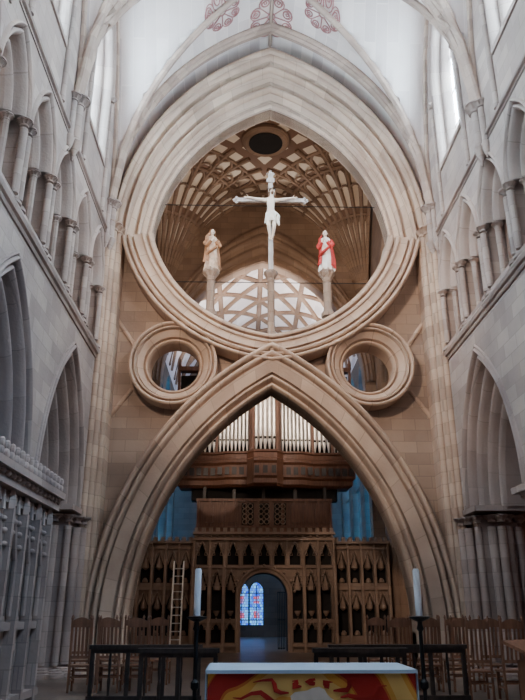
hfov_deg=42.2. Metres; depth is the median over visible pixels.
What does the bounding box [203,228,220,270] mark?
figurine
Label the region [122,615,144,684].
wooden chair
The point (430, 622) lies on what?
wooden chair
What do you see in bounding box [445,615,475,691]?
wooden chair
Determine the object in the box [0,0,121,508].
wall
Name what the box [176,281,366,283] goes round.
rod
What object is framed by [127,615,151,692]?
wooden chair
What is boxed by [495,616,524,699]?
wooden chair
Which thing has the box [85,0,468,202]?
ceiling
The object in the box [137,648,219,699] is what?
rail
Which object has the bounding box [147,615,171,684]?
wooden chair
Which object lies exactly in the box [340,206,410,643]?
wall
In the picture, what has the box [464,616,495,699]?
wooden chair
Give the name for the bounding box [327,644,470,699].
rail
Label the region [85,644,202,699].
rail
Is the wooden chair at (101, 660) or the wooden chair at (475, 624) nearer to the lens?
the wooden chair at (475, 624)
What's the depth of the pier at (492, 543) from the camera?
18.14 m
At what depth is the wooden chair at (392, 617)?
15.88 m
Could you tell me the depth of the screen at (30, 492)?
11.35 m
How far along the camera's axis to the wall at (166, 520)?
39.60 m
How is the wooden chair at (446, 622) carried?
on the floor
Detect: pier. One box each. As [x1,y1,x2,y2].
[36,504,90,679]
[453,505,524,678]
[511,482,524,499]
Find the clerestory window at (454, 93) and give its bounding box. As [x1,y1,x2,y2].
[449,49,459,127]
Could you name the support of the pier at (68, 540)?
on the floor
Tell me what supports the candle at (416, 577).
on the candlestick at (424, 684)
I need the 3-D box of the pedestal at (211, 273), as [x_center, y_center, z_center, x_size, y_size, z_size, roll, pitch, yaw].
[-1.736,-1.899,22.738,0.541,1.670,0.541,-8,-22,20]
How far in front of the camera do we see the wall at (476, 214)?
18.34 m
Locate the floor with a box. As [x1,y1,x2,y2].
[34,637,521,699]
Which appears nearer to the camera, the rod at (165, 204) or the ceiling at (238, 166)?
the rod at (165, 204)
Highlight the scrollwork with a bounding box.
[205,0,339,36]
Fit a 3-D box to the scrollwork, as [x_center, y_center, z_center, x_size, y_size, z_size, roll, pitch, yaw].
[0.331,-11.800,24.461,4.698,1.383,2.521,0,-21,-1]
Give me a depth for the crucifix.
23.36 m
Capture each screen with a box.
[0,436,65,699]
[133,528,392,652]
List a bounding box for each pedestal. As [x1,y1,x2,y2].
[203,267,219,315]
[318,268,334,318]
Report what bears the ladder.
on the floor
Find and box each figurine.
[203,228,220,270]
[316,230,335,271]
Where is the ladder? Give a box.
[169,561,184,643]
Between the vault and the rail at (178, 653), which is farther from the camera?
the vault
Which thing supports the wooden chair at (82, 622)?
on the floor
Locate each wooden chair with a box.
[66,615,94,692]
[69,615,91,684]
[94,615,117,684]
[95,615,123,692]
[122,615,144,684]
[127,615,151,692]
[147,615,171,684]
[366,615,387,662]
[387,615,411,666]
[391,615,412,667]
[416,615,441,683]
[416,615,444,691]
[443,615,466,682]
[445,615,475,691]
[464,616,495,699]
[476,615,504,691]
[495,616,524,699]
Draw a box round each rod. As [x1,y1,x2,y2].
[165,204,374,207]
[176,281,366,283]
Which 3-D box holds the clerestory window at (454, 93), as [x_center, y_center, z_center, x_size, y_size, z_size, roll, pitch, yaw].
[6.287,-8.692,21.738,0.120,5.150,1.680,0,-21,-1]
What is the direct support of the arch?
on the floor
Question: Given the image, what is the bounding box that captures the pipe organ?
[177,359,355,531]
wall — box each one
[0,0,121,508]
[130,233,174,644]
[151,204,385,540]
[173,331,341,636]
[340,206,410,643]
[420,0,524,509]
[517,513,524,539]
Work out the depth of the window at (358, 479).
38.93 m
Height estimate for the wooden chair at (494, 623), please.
1.490 m
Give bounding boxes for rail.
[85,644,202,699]
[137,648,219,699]
[312,648,408,665]
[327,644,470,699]
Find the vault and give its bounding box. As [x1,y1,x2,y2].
[166,268,357,390]
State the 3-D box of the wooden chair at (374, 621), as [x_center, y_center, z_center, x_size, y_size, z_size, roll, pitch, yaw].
[2.661,7.012,15.966,0.480,1.490,0.545,1,-21,-1]
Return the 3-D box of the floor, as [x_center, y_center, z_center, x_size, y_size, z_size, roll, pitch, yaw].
[0.274,8.991,19.059,34.000,0.001,54.000,0,-21,-1]
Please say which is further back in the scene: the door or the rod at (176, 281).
the door
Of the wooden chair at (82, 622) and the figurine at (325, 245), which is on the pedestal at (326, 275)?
the figurine at (325, 245)
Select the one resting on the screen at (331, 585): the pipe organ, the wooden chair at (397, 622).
the pipe organ
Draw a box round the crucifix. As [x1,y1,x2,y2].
[233,171,307,333]
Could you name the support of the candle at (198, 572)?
on the candlestick at (196, 618)
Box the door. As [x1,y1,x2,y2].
[277,592,284,648]
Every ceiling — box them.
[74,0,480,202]
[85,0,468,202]
[157,120,370,293]
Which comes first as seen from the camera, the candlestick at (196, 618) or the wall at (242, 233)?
the candlestick at (196, 618)
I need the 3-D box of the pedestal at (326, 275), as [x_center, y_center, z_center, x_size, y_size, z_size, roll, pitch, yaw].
[2.183,-1.865,22.826,0.541,1.670,0.541,-8,-22,20]
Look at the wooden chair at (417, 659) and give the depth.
15.90 m
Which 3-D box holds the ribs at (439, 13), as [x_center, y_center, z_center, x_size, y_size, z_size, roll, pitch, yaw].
[0.595,-12.669,13.069,10.931,7.985,25.455,0,-21,-1]
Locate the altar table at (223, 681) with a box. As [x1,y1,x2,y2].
[205,663,419,699]
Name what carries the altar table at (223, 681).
on the floor
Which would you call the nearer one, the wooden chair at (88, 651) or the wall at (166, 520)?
the wooden chair at (88, 651)
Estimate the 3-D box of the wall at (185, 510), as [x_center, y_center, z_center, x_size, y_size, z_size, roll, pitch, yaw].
[-0.334,8.187,46.387,11.200,21.000,0.500,0,-21,-1]
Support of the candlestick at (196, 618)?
on the floor
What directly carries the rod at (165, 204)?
attached to the arch
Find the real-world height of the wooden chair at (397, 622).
1.490 m
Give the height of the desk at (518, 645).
1.170 m
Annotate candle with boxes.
[194,567,201,615]
[412,567,422,615]
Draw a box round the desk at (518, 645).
[502,639,524,699]
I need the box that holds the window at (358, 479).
[347,476,362,540]
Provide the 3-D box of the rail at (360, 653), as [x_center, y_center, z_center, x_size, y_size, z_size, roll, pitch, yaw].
[1.631,5.466,11.232,1.600,1.000,0.400,0,-21,-1]
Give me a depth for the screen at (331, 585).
28.30 m
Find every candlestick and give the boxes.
[187,567,206,699]
[409,567,429,699]
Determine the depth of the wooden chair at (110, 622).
14.25 m
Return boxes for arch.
[65,47,475,674]
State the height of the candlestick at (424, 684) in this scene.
2.110 m

